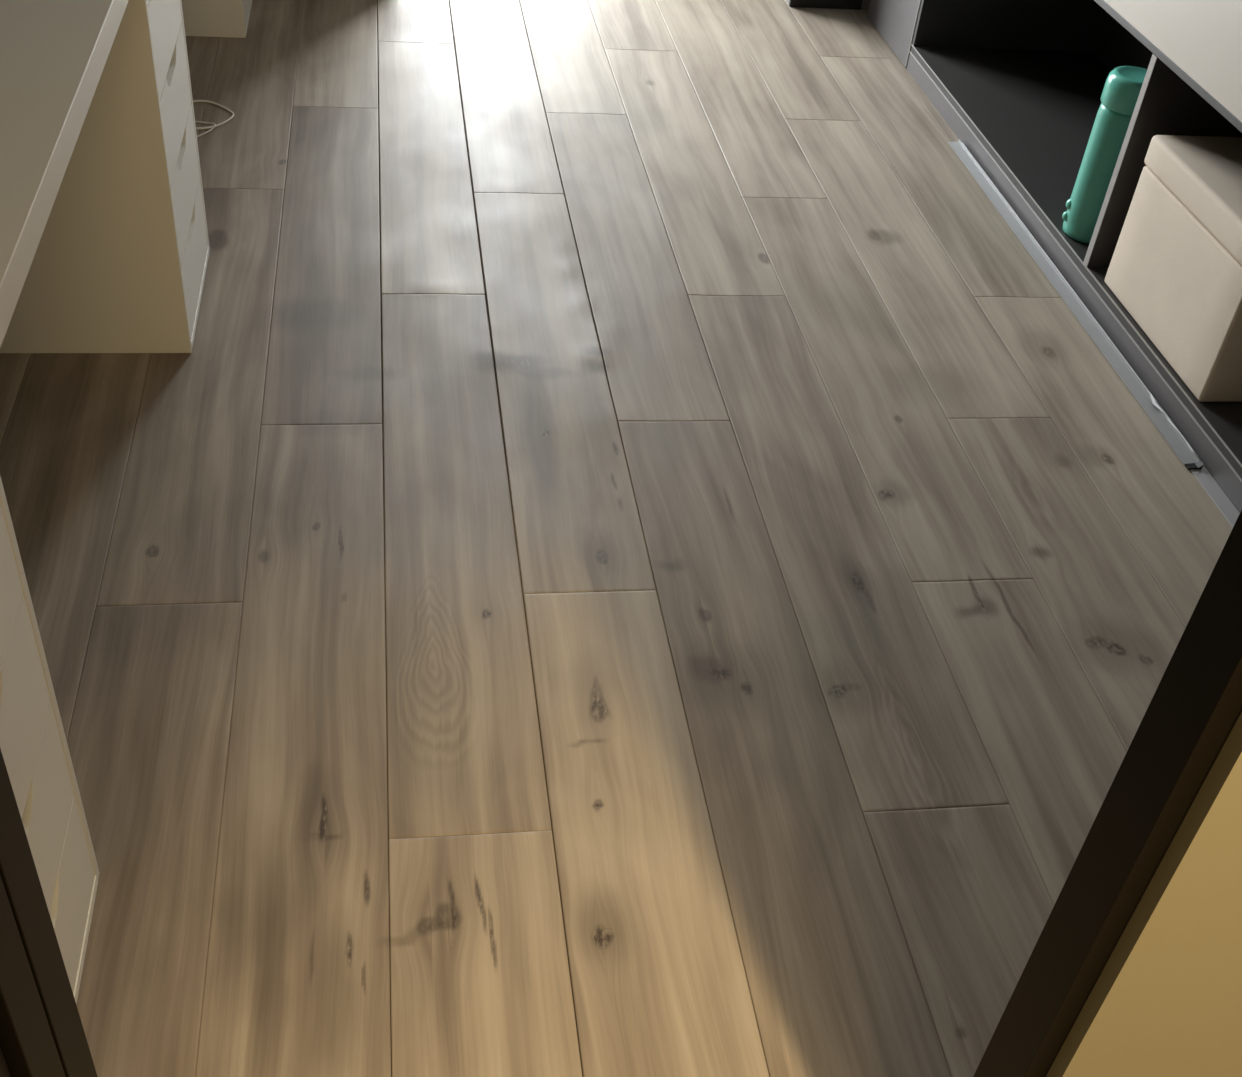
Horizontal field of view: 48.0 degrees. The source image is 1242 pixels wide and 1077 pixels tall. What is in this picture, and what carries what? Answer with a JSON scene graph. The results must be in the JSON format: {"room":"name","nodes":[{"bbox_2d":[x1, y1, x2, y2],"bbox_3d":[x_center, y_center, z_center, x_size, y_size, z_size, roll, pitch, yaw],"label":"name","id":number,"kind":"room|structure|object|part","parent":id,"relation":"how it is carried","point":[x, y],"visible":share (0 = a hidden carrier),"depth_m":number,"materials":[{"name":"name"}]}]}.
{"room":"home office","nodes":[
{"label":"home office","id":0,"kind":"room"},
{"bbox_2d":[0,0,1232,1076],"bbox_3d":[0.021,-0.072,2.263,3.400,0.013,7.100,-1,40,-9],"label":"floor","id":1,"kind":"structure","parent":0,"point":[623,556],"depth_m":2.12,"materials":[{"name":"brown wood"}]},
{"bbox_2d":[0,476,99,1004],"bbox_3d":[-0.853,0.227,1.188,0.620,0.755,0.377,-1,40,-9],"label":"drawer unit","id":2,"kind":"object","parent":1,"relation":"on","point":[33,742],"visible":0.73,"depth_m":1.37,"materials":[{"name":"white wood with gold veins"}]},
{"bbox_3d":[-0.544,0.106,1.141,0.016,0.144,0.346,-1,40,-9],"label":"drawer","id":3,"kind":"part","parent":2,"relation":"part of","materials":[{"name":"white wood"}]},
{"bbox_3d":[-0.556,0.218,1.234,0.016,0.145,0.346,-1,40,-9],"label":"drawer","id":4,"kind":"part","parent":2,"relation":"part of","materials":[{"name":"white wood"}]},
{"bbox_3d":[-0.569,0.331,1.328,0.016,0.144,0.346,-1,40,-9],"label":"drawer","id":5,"kind":"part","parent":2,"relation":"part of","materials":[{"name":"beige wood"}]},
{"bbox_3d":[-0.581,0.442,1.420,0.016,0.142,0.346,-1,40,-9],"label":"drawer","id":6,"kind":"part","parent":2,"relation":"part of","materials":[{"name":"beige wood"}]},
{"bbox_3d":[-0.589,0.504,1.471,0.020,0.014,0.349,-1,40,-9],"label":"rail","id":7,"kind":"part","parent":2,"relation":"part of","materials":[{"name":"beige wood"}]},
{"bbox_2d":[0,0,128,347],"bbox_3d":[-1.006,-1.048,2.081,0.669,0.035,3.560,-1,40,-9],"label":"desk","id":8,"kind":"object","parent":1,"relation":"on","point":[54,54],"visible":1,"depth_m":1.37,"materials":[{"name":"white laminate"}]},
{"bbox_2d":[0,0,209,352],"bbox_3d":[-1.057,-0.730,2.312,0.620,0.755,0.377,-1,40,-9],"label":"drawer unit","id":9,"kind":"object","parent":1,"relation":"on","point":[119,264],"visible":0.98,"depth_m":2.32,"materials":[{"name":"white wood"}]},
{"bbox_3d":[-0.747,-0.851,2.265,0.016,0.144,0.346,-1,40,-9],"label":"drawer","id":10,"kind":"part","parent":9,"relation":"part of","materials":[{"name":"white wood"}]},
{"bbox_3d":[-0.760,-0.739,2.358,0.016,0.145,0.346,-1,40,-9],"label":"drawer","id":11,"kind":"part","parent":9,"relation":"part of","materials":[{"name":"white wood"}]},
{"bbox_3d":[-0.772,-0.626,2.451,0.016,0.144,0.346,-1,40,-9],"label":"drawer","id":12,"kind":"part","parent":9,"relation":"part of","materials":[{"name":"white wood"}]},
{"bbox_3d":[-0.785,-0.515,2.544,0.016,0.142,0.346,-1,40,-9],"label":"drawer","id":13,"kind":"part","parent":9,"relation":"part of","materials":[{"name":"white wood"}]},
{"bbox_3d":[-0.792,-0.453,2.595,0.020,0.014,0.349,-1,40,-9],"label":"rail","id":14,"kind":"part","parent":9,"relation":"part of","materials":[{"name":"white wood"}]},
{"bbox_2d":[193,100,233,136],"bbox_3d":[-0.993,-0.941,3.158,0.142,0.010,0.274,19,41,15],"label":"charging cable","id":15,"kind":"object","parent":1,"relation":"on","point":[211,128],"visible":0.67,"depth_m":3.18,"materials":[{"name":"white plastic"}]},
{"bbox_2d":[181,0,251,37],"bbox_3d":[-1.265,-1.691,3.439,0.620,0.755,0.377,-1,40,-9],"label":"drawer unit","id":16,"kind":"object","parent":1,"relation":"on","point":[204,18],"visible":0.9,"depth_m":3.55,"materials":[{"name":"white wood"}]},
{"bbox_3d":[-0.993,-1.476,3.671,0.016,0.142,0.346,-1,40,-9],"label":"drawer","id":17,"kind":"part","parent":16,"relation":"part of","materials":[{"name":"white wood"}]},
{"bbox_3d":[-1.000,-1.414,3.723,0.020,0.014,0.349,-1,40,-9],"label":"rail","id":18,"kind":"part","parent":16,"relation":"part of","materials":[{"name":"white wood"}]},
{"bbox_2d":[867,0,1241,512],"bbox_3d":[1.320,-1.320,2.127,0.531,2.300,3.433,-1,40,-9],"label":"cabinet","id":19,"kind":"object","parent":1,"relation":"on","point":[1020,84],"visible":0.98,"depth_m":3.20,"materials":[{"name":"grey laminate"}]},
{"bbox_3d":[0.860,-2.294,3.235,0.019,2.298,0.385,-1,40,-9],"label":"door","id":20,"kind":"part","parent":19,"relation":"part of","materials":[{"name":"grey laminate"}]},
{"bbox_2d":[1062,66,1146,243],"bbox_3d":[1.005,-0.783,2.860,0.115,0.348,0.112,-1,40,-9],"label":"bottle","id":21,"kind":"object","parent":19,"relation":"on","point":[1123,84],"visible":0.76,"depth_m":2.82,"materials":[{"name":"teal plastic"}]},
{"bbox_3d":[1.606,-1.228,2.000,0.012,2.230,3.045,-1,40,-9],"label":"panel","id":22,"kind":"part","parent":19,"relation":"part of","materials":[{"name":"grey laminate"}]},
{"bbox_2d":[1094,0,1241,132],"bbox_3d":[1.294,-0.707,2.387,0.528,0.013,3.045,-1,40,-9],"label":"shelf","id":23,"kind":"object","parent":19,"relation":"attached to","point":[1162,56],"depth_m":2.53,"materials":[{"name":"grey laminate"}]},
{"bbox_2d":[1104,135,1241,401],"bbox_3d":[1.222,-0.504,2.581,0.428,0.313,0.437,-1,40,-9],"label":"storage box","id":24,"kind":"object","parent":19,"relation":"on","point":[1175,266],"visible":1,"depth_m":2.52,"materials":[{"name":"beige fabric"}]},
{"bbox_3d":[1.232,-0.601,2.501,0.428,0.060,0.437,-1,40,-9],"label":"lid","id":25,"kind":"part","parent":24,"relation":"part of","materials":[{"name":"beige fabric"}]},
{"bbox_3d":[1.039,-1.170,2.288,0.018,0.778,0.837,-1,40,-9],"label":"door","id":26,"kind":"part","parent":19,"relation":"part of","materials":[{"name":"beige laminate"}]},
{"bbox_2d":[948,139,1203,469],"bbox_3d":[0.915,-0.554,2.945,0.029,0.013,1.336,-1,40,-9],"label":"strip","id":27,"kind":"object","parent":1,"relation":"on","point":[1166,427],"visible":1,"depth_m":2.81,"materials":[{"name":"grey plastic"}]},
{"bbox_2d":[1191,465,1239,527],"bbox_3d":[1.008,-0.150,2.481,0.031,0.002,2.540,-1,40,-9],"label":"trim","id":28,"kind":"structure","parent":1,"relation":"on","point":[1203,476],"depth_m":2.39,"materials":[{"name":"metal"}]},
{"bbox_2d":[786,0,870,8],"bbox_3d":[-0.123,-2.584,3.233,2.980,2.620,0.100,-1,40,-9],"label":"wall","id":29,"kind":"structure","parent":0,"point":[865,3],"depth_m":4.16,"materials":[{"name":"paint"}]},
{"bbox_2d":[789,0,861,9],"bbox_3d":[0.612,-1.625,4.110,0.220,0.120,0.014,-1,40,-9],"label":"baseboard","id":30,"kind":"structure","parent":29,"relation":"attached to","point":[830,4],"depth_m":4.14,"materials":[{"name":"black"}]},
{"bbox_2d":[1046,712,1241,1076],"bbox_3d":[0.368,-0.273,0.521,2.980,2.620,0.064,-1,40,-9],"label":"wall","id":31,"kind":"structure","parent":0,"point":[1166,1001],"depth_m":0.97,"materials":[{"name":"beige paint"}]},
{"bbox_2d":[0,510,1241,1076],"bbox_3d":[0.031,-0.058,0.577,0.726,2.120,0.166,-1,40,-9],"label":"door frame","id":32,"kind":"structure","parent":31,"relation":"attached to","point":[1195,706],"depth_m":0.87,"materials":[{"name":"black wood"}]}
]}

